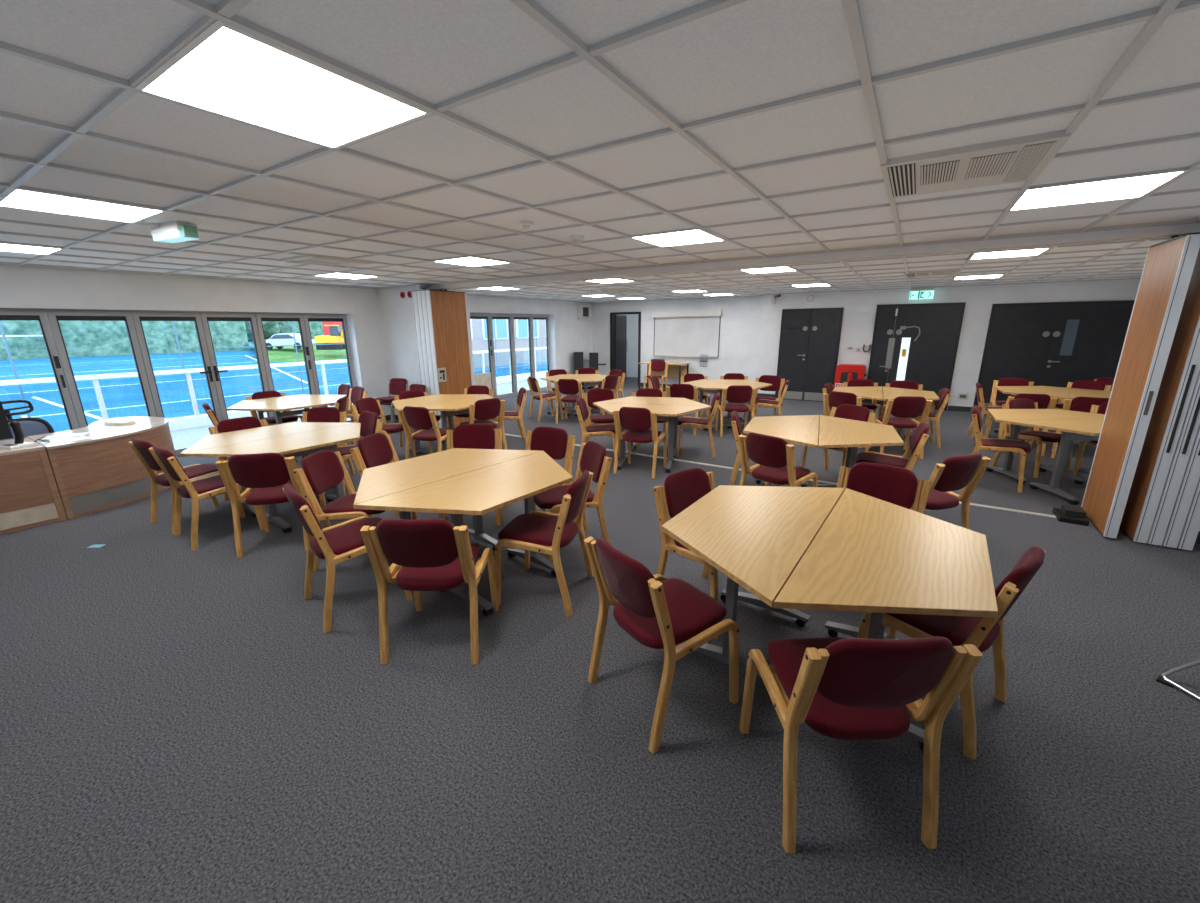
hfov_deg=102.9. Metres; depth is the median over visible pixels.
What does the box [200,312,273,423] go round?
window
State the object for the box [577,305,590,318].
speaker
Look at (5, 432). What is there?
monitor
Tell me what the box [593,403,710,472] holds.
table
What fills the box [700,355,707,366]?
wire holder
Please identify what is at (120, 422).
tray
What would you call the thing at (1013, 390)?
table
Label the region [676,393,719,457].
chair
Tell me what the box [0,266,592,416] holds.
wall
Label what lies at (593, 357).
grille
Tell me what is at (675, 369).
desk
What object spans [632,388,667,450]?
chair
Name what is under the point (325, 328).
container
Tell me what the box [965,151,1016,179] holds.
ceiling vent
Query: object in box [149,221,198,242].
emergency light
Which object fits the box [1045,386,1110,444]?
table
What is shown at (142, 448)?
chair
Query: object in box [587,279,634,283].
recessed light
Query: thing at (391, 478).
table
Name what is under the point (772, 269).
recessed light
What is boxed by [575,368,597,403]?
chair
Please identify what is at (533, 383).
chair
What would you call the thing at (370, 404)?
chair
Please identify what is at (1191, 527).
partition panel
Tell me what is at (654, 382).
chair
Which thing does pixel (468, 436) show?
chair
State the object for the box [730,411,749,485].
chair
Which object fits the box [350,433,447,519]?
chair
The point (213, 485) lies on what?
chair
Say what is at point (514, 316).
window
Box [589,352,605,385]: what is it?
speaker
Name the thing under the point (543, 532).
chair
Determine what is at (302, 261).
ceiling vent
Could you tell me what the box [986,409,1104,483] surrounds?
table
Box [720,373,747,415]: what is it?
chair
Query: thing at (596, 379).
table
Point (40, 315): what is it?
window
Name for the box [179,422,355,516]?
table
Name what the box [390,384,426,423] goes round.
chair
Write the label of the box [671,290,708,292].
recessed light
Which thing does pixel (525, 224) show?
smoke detector
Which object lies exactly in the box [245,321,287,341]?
tree
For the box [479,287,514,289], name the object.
diffuser
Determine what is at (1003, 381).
chair
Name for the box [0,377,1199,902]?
floor
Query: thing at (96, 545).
card
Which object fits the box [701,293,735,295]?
recessed light
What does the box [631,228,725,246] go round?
recessed light
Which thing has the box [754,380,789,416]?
chair
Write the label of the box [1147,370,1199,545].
partition panel
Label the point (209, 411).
chair
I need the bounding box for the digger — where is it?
[314,325,344,349]
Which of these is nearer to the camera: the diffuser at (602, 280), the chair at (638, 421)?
the chair at (638, 421)
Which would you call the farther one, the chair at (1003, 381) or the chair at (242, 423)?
the chair at (1003, 381)
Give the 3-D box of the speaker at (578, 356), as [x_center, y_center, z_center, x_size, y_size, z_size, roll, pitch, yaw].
[-0.606,-2.364,13.824,0.260,1.000,0.306,-1,15,-2]
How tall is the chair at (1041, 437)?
0.820 m
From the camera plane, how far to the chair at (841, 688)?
1.54 m
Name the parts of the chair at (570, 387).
leg, backrest, seat, leg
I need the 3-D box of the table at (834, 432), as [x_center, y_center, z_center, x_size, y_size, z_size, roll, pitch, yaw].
[2.434,0.156,4.605,0.657,0.730,1.524,6,16,24]
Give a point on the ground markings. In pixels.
(47, 401)
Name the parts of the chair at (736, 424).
leg, leg, backrest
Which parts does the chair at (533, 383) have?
leg, backrest, leg, seat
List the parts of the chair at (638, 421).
leg, backrest, seat, leg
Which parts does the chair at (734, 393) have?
leg, seat, backrest, leg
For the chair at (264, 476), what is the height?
0.820 m
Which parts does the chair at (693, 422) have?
seat, leg, backrest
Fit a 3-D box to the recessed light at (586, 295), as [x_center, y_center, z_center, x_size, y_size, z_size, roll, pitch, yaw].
[-0.040,-3.600,11.040,0.600,0.016,0.600,9,17,32]
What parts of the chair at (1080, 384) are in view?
seat, backrest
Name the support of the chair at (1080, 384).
on the floor
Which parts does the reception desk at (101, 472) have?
post, panel, kick plate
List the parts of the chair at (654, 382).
backrest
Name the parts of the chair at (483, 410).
leg, seat, backrest, leg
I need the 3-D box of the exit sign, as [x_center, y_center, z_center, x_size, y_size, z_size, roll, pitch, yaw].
[6.335,-3.113,9.411,0.400,0.220,0.140,9,17,32]
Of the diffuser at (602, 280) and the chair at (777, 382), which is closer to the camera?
the diffuser at (602, 280)
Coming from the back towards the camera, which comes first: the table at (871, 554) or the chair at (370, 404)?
the chair at (370, 404)
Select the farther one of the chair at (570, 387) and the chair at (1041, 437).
the chair at (570, 387)
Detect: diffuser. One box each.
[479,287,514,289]
[591,279,629,282]
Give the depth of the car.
45.53 m
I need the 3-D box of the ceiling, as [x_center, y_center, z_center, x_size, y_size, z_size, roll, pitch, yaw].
[0.469,-2.075,4.979,12.180,0.088,15.900,9,17,32]
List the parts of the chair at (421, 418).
leg, backrest, seat, leg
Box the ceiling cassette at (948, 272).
[904,270,958,277]
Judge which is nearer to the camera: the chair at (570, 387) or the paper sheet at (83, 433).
the paper sheet at (83, 433)
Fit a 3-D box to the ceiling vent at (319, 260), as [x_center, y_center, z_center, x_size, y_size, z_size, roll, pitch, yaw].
[-2.803,-1.962,4.936,0.146,0.004,0.360,9,17,32]
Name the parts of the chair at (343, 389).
backrest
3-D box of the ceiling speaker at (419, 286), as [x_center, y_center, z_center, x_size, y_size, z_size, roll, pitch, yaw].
[-2.918,-2.711,7.889,0.217,0.070,0.217,9,17,32]
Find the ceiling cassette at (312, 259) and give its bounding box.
[279,254,376,267]
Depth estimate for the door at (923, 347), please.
9.69 m
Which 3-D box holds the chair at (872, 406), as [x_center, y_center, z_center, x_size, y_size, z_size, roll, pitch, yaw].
[4.266,-0.743,7.819,0.513,0.820,0.557,4,15,16]
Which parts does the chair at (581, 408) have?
leg, backrest, seat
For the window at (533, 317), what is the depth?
12.98 m
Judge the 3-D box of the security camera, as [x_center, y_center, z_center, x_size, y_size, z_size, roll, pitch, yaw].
[4.022,-3.463,10.889,0.130,0.210,0.252,-9,17,-29]
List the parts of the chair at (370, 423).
seat, backrest, leg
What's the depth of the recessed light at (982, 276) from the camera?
7.42 m
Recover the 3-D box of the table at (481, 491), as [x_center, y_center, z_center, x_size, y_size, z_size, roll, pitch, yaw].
[-0.669,0.551,3.196,0.657,0.730,1.524,11,18,37]
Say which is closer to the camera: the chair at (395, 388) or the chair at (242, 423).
the chair at (242, 423)
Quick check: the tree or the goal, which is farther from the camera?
the tree
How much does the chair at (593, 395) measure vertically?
0.820 m
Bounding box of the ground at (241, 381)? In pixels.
[0,342,547,431]
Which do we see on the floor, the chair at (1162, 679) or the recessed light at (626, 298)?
the chair at (1162, 679)
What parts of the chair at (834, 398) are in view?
leg, backrest, leg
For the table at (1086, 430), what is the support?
on the floor
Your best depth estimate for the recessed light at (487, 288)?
8.72 m
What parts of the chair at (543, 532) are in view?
seat, leg, backrest, leg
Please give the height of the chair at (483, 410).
0.820 m
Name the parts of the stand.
panel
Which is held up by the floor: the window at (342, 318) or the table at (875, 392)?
the table at (875, 392)
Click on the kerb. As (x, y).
(186, 422)
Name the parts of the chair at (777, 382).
seat, backrest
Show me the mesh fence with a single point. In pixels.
(1, 327)
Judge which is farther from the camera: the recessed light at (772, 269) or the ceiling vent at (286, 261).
the recessed light at (772, 269)
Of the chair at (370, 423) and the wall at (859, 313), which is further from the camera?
the wall at (859, 313)
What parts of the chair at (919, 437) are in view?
seat, leg, backrest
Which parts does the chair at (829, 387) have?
backrest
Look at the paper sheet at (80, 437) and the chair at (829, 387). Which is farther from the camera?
the chair at (829, 387)
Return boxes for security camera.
[771,294,780,303]
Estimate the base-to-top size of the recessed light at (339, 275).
0.016 m
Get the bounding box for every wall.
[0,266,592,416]
[378,291,1199,543]
[593,296,763,383]
[624,314,637,376]
[757,279,1139,411]
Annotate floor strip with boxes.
[505,434,1056,517]
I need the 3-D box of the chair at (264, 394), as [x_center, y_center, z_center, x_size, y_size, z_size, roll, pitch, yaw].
[-4.754,-0.463,7.054,0.557,0.820,0.513,9,17,32]
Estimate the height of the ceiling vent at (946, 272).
0.004 m
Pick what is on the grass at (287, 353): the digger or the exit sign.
the digger
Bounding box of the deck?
[170,378,546,448]
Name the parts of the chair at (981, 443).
leg, backrest, seat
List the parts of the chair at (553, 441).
leg, backrest, leg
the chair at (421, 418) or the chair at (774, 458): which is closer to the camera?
the chair at (774, 458)
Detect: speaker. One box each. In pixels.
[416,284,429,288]
[574,352,583,384]
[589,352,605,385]
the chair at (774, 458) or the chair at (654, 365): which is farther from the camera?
the chair at (654, 365)
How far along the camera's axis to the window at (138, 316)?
6.46 m
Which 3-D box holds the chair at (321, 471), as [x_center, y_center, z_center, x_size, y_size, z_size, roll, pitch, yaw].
[-1.845,0.413,3.601,0.557,0.820,0.513,0,15,3]
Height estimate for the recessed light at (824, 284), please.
0.016 m
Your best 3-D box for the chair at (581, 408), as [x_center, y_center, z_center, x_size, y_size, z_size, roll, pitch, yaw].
[-0.015,-0.261,6.119,0.557,0.820,0.513,1,15,8]
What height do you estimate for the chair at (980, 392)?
0.820 m
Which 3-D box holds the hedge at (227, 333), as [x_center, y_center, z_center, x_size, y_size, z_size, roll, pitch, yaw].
[-58.972,-14.133,50.220,4.074,8.390,36.337,9,17,32]
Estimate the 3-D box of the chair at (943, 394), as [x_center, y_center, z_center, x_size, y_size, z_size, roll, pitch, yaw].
[4.644,-0.507,6.905,0.557,0.820,0.513,6,16,24]
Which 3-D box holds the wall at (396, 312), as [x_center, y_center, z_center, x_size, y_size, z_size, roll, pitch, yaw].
[0.970,-1.009,5.968,11.700,2.320,0.255,9,17,32]
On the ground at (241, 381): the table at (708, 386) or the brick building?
the brick building
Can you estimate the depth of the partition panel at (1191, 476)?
3.59 m
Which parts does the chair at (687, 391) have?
leg, backrest, leg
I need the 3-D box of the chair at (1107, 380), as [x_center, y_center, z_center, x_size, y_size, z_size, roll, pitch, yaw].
[8.164,-0.832,8.026,0.557,0.820,0.513,2,15,11]
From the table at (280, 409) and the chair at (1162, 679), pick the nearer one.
the chair at (1162, 679)
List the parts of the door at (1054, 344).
vision panel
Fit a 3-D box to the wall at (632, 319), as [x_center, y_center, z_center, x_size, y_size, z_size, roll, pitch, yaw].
[1.136,-3.546,15.126,2.900,2.600,2.050,9,17,32]
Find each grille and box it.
[583,307,588,316]
[590,354,597,369]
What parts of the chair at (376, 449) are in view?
leg, backrest, leg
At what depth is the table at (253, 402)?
6.77 m
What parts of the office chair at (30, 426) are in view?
frame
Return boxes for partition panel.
[411,290,424,384]
[416,290,429,395]
[420,289,440,414]
[425,289,474,428]
[1081,232,1199,537]
[1120,248,1199,542]
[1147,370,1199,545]
[1162,425,1199,547]
[1177,478,1199,550]
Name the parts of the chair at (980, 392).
leg, leg, backrest, seat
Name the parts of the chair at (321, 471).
leg, backrest, leg, seat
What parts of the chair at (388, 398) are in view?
seat, backrest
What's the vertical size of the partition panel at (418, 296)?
2.314 m
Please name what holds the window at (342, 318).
in the wall at (20, 287)
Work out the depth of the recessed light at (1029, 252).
4.92 m
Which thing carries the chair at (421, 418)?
on the floor
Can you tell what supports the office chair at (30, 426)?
on the floor
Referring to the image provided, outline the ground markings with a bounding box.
[0,355,540,419]
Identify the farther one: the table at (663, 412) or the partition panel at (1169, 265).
the table at (663, 412)
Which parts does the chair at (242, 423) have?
leg, backrest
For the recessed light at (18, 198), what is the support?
in the ceiling
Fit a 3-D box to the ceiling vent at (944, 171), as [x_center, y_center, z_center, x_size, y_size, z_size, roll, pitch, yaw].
[1.580,-1.296,2.232,0.140,0.006,0.360,9,17,32]
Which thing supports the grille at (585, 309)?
attached to the speaker at (583, 311)
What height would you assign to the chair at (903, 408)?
0.820 m
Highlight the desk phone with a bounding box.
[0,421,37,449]
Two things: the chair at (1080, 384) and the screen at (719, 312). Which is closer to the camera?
the chair at (1080, 384)
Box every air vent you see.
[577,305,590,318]
[881,130,1070,198]
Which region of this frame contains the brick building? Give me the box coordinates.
[470,319,546,368]
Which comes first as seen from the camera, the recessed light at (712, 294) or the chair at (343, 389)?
the chair at (343, 389)
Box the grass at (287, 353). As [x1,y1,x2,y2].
[251,342,346,361]
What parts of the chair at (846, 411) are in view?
leg, backrest, leg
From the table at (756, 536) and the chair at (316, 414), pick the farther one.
the chair at (316, 414)
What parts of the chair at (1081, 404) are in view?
leg, backrest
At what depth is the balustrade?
8.66 m
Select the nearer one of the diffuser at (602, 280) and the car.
the diffuser at (602, 280)
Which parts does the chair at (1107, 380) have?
backrest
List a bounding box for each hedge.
[0,320,249,359]
[253,321,323,342]
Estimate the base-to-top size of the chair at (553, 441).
0.820 m
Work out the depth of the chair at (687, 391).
7.59 m
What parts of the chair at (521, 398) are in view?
seat, leg, backrest, leg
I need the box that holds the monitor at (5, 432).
[0,401,12,439]
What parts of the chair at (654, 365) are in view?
backrest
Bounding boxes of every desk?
[0,437,66,534]
[27,416,176,518]
[638,361,689,388]
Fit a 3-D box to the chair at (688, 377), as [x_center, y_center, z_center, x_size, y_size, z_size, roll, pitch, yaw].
[1.786,-1.035,9.021,0.513,0.820,0.557,1,15,5]
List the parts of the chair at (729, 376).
backrest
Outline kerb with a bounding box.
[168,371,547,430]
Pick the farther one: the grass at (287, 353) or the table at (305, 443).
the grass at (287, 353)
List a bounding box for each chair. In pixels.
[0,400,54,440]
[128,438,218,534]
[151,445,264,550]
[202,403,218,460]
[208,416,267,499]
[216,453,329,557]
[246,391,302,425]
[282,484,412,632]
[292,450,400,570]
[303,407,354,474]
[335,396,353,444]
[337,384,351,421]
[337,411,382,495]
[347,386,366,422]
[350,397,415,462]
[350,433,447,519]
[360,519,498,663]
[375,378,408,423]
[380,382,407,423]
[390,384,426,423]
[394,390,440,452]
[397,406,453,459]
[440,424,501,524]
[454,385,493,421]
[455,398,507,449]
[491,387,526,447]
[494,470,593,616]
[498,426,575,525]
[527,376,563,421]
[534,441,611,561]
[546,369,575,409]
[554,379,590,423]
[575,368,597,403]
[575,398,619,465]
[583,389,617,442]
[584,536,738,753]
[593,369,625,397]
[600,375,620,414]
[613,407,666,477]
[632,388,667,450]
[644,361,667,391]
[648,375,680,416]
[653,468,766,639]
[666,384,701,434]
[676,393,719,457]
[680,373,709,416]
[715,385,756,436]
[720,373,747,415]
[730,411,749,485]
[738,432,818,486]
[739,636,982,852]
[747,375,784,415]
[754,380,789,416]
[801,404,876,469]
[818,383,833,435]
[823,391,870,447]
[837,462,930,513]
[843,379,881,416]
[856,422,929,470]
[857,546,1045,758]
[868,396,932,458]
[881,380,922,431]
[896,388,950,448]
[910,453,990,529]
[967,383,1001,438]
[971,405,1030,492]
[984,393,1057,455]
[985,378,1033,429]
[990,399,1073,477]
[1042,380,1111,430]
[1051,396,1108,457]
[1058,377,1113,402]
[1073,402,1107,474]
[1156,659,1199,701]
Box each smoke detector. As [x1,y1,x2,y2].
[519,221,532,227]
[571,235,583,244]
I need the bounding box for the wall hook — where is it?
[862,345,870,351]
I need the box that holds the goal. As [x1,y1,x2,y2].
[0,335,43,359]
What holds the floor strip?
on the floor
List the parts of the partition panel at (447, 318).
handle plate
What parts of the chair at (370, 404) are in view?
leg, backrest, leg, seat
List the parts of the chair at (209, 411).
backrest, leg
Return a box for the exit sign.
[909,287,934,299]
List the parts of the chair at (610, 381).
leg, backrest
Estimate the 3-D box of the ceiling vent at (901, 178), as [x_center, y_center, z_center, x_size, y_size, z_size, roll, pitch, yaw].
[1.493,-1.329,2.356,0.105,0.003,0.600,9,17,32]
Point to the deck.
(182, 438)
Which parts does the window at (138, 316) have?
handle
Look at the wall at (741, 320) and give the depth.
12.71 m
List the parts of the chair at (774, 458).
leg, backrest, seat, leg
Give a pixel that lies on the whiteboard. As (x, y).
(683, 336)
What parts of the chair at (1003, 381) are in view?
leg, seat, backrest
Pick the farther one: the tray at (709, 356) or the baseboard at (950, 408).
the tray at (709, 356)
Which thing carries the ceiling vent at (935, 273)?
in the ceiling cassette at (948, 272)
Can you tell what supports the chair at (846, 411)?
on the floor
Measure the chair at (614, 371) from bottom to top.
0.820 m
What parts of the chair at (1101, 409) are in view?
leg, backrest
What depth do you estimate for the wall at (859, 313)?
9.44 m
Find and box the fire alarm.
[807,295,814,301]
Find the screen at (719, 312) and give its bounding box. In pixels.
[651,309,722,317]
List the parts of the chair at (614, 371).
backrest, leg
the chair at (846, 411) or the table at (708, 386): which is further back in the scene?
the table at (708, 386)
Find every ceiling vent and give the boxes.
[286,261,346,267]
[298,260,337,264]
[308,259,347,263]
[887,163,915,196]
[920,160,959,185]
[932,272,944,274]
[945,271,955,275]
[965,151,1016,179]
[1003,141,1056,182]
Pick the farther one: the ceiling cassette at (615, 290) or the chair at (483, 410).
the ceiling cassette at (615, 290)
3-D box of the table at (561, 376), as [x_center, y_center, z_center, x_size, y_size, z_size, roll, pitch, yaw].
[-0.708,-1.151,9.718,0.657,0.730,1.524,7,16,26]
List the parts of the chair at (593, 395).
leg, backrest, seat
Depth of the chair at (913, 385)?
7.70 m
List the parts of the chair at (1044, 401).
leg, backrest, leg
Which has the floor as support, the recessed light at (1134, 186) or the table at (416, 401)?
the table at (416, 401)
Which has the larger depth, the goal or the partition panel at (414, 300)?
the goal
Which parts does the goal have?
frame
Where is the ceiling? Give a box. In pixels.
[0,0,1199,301]
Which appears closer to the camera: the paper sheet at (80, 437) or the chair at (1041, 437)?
the paper sheet at (80, 437)
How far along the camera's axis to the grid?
2.31 m
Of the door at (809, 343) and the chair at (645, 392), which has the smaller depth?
the chair at (645, 392)
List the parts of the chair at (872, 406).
backrest, seat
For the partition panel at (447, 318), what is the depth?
8.02 m
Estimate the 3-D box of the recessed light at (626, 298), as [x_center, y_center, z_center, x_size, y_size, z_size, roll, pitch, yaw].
[0.797,-3.912,12.208,0.600,0.016,0.600,9,17,32]
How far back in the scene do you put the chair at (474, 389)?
7.55 m
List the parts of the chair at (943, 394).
seat, leg, backrest, leg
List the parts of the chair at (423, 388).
backrest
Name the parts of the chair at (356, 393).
leg, backrest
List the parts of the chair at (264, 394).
leg, backrest, seat, cross rail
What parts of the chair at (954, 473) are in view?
leg, seat, backrest, leg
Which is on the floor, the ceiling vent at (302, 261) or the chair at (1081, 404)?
the chair at (1081, 404)
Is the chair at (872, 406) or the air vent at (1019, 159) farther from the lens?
the chair at (872, 406)
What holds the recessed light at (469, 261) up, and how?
in the ceiling
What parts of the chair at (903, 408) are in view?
leg, seat, backrest, leg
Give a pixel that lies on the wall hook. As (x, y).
(864, 348)
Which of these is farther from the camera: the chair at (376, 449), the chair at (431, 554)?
the chair at (376, 449)
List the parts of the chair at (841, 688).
leg, seat, backrest, leg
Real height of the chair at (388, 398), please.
0.782 m
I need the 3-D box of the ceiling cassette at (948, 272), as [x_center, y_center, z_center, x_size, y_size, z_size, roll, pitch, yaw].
[4.689,-2.525,6.788,0.620,0.028,0.680,9,17,32]
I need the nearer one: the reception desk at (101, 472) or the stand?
the reception desk at (101, 472)
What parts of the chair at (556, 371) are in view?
leg, backrest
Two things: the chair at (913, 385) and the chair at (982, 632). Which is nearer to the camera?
the chair at (982, 632)
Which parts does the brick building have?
pane, pane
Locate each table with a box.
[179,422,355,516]
[180,423,360,532]
[226,394,340,419]
[226,395,346,460]
[353,448,540,563]
[354,451,572,615]
[392,394,485,454]
[397,394,494,450]
[541,374,593,415]
[574,374,607,416]
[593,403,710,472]
[594,396,708,458]
[661,485,844,684]
[681,379,731,430]
[704,379,771,424]
[743,415,818,486]
[773,488,997,751]
[818,415,903,487]
[833,386,882,400]
[882,387,939,444]
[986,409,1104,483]
[994,386,1072,437]
[996,419,1102,504]
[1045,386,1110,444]
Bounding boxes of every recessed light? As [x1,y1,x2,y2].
[0,188,166,222]
[0,243,63,254]
[134,20,432,148]
[313,272,377,278]
[433,256,507,266]
[475,286,521,289]
[586,295,615,296]
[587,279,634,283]
[615,297,646,299]
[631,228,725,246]
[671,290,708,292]
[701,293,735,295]
[741,267,794,273]
[791,283,829,286]
[954,274,1004,279]
[968,248,1050,259]
[1011,167,1188,210]
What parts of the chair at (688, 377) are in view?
backrest, leg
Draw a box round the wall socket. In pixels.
[957,393,967,399]
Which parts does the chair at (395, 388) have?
seat, backrest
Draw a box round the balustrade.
[0,347,546,419]
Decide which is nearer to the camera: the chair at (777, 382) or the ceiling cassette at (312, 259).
the ceiling cassette at (312, 259)
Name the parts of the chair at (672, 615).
leg, backrest, leg, seat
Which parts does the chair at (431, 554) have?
leg, backrest, seat, leg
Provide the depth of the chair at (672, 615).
2.05 m
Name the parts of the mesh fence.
post, post, post, rail, post, post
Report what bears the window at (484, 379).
in the wall at (20, 287)
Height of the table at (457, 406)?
0.730 m
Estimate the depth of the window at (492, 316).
11.82 m
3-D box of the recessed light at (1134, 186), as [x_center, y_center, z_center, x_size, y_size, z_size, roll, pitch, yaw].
[2.676,-1.429,2.636,0.600,0.016,0.600,9,17,32]
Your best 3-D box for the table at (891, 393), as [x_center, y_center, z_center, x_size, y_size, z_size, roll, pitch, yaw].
[4.467,-0.486,6.991,0.657,0.730,1.524,8,17,28]
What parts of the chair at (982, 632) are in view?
seat, leg, leg, backrest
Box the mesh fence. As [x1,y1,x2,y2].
[0,319,537,431]
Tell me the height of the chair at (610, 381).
0.820 m
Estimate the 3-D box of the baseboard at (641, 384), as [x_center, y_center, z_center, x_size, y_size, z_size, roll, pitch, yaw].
[1.979,-1.853,13.562,5.200,0.100,0.015,9,17,32]
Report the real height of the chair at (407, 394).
0.820 m
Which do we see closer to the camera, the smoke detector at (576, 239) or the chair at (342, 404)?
the smoke detector at (576, 239)
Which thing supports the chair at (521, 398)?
on the floor
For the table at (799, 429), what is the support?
on the floor
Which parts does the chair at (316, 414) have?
leg, backrest, leg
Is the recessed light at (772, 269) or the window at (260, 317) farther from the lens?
the window at (260, 317)
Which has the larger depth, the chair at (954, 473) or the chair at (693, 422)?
the chair at (693, 422)
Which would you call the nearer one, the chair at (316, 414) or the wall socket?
the chair at (316, 414)
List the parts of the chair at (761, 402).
seat, leg, backrest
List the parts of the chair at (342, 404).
backrest, leg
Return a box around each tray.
[104,420,135,424]
[655,355,715,357]
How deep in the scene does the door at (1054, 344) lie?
8.59 m
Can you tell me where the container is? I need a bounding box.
[322,322,343,342]
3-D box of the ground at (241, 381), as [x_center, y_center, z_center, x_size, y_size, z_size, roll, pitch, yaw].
[-51.803,-18.849,84.839,158.850,0.100,210.000,9,17,32]
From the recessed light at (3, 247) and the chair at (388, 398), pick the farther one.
the chair at (388, 398)
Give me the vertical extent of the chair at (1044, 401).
0.820 m
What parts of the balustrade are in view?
post, post, handrail, post, post, post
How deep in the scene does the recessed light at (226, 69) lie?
1.42 m
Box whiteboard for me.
[654,316,720,357]
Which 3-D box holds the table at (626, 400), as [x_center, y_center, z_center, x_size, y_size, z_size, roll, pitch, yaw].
[0.730,-0.335,6.541,1.524,0.730,0.657,3,15,13]
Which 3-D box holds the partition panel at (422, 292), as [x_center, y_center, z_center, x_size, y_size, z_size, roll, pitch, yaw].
[-2.623,-1.566,8.220,0.102,2.314,0.768,9,17,32]
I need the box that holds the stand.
[834,364,865,387]
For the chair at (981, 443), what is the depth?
5.07 m
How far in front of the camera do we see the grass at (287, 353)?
45.01 m
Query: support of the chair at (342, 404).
on the floor
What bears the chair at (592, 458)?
on the floor
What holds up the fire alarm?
attached to the wall at (859, 313)
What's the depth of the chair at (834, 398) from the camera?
6.53 m
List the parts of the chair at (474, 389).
seat, backrest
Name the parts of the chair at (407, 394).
leg, backrest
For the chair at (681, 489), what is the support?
on the floor
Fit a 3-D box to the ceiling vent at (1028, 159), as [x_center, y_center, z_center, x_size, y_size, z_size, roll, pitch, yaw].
[1.884,-1.267,2.112,0.095,0.006,0.600,9,17,32]
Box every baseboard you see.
[378,383,587,420]
[601,382,717,390]
[757,393,970,411]
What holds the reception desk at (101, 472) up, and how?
on the floor
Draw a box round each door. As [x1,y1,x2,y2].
[610,312,640,380]
[775,308,843,401]
[864,302,965,410]
[973,300,1134,408]
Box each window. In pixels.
[0,308,78,429]
[7,308,549,427]
[131,311,221,455]
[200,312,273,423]
[255,313,315,415]
[303,313,355,422]
[470,313,494,397]
[490,314,515,398]
[512,314,533,395]
[531,315,550,390]
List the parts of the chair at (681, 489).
leg, seat, backrest, leg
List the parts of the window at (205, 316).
handle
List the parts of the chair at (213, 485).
leg, backrest, leg, seat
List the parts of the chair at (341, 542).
leg, backrest, leg, seat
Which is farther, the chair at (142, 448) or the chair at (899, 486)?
the chair at (142, 448)
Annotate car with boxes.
[265,333,315,349]
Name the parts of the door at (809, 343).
kick plate, plate, kick plate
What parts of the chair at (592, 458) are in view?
seat, leg, backrest, leg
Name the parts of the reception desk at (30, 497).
panel, post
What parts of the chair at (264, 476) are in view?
leg, backrest, seat, leg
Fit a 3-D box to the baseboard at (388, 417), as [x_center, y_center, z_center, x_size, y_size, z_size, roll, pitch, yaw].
[-2.234,-1.374,11.870,0.015,0.100,7.530,9,17,32]
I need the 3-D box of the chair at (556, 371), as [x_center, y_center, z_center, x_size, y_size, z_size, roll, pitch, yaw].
[-0.842,-1.315,10.184,0.513,0.820,0.557,-5,15,-17]
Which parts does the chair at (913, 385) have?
leg, backrest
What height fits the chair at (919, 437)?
0.820 m
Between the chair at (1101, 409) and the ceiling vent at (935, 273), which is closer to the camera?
the chair at (1101, 409)
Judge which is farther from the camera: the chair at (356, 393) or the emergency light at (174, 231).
the chair at (356, 393)
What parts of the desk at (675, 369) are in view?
leg, modesty panel, leg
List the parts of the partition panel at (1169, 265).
finger pull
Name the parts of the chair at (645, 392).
backrest, leg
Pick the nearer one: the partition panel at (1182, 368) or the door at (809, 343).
the partition panel at (1182, 368)
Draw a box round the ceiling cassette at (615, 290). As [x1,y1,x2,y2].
[600,289,643,292]
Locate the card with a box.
[87,544,105,547]
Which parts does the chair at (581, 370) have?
backrest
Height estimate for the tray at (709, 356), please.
0.015 m
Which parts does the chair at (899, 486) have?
leg, backrest, leg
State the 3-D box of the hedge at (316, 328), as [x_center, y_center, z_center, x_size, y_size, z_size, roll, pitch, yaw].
[-45.548,-20.784,81.458,4.078,5.245,26.268,9,17,32]
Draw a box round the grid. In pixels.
[0,0,1199,302]
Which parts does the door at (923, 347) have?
vision panel, vision panel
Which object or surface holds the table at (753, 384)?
on the floor
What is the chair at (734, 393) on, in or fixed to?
on the floor
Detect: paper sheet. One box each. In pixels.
[41,432,88,439]
[42,436,93,444]
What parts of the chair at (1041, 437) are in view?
leg, backrest, leg, seat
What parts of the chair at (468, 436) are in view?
leg, backrest, leg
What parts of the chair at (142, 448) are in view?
leg, backrest, leg, seat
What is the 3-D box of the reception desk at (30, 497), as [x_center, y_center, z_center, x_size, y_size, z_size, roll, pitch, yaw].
[-5.677,0.406,3.984,0.755,0.700,1.456,9,17,32]
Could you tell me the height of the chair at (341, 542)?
0.820 m
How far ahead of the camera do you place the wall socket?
9.47 m
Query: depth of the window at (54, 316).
5.84 m

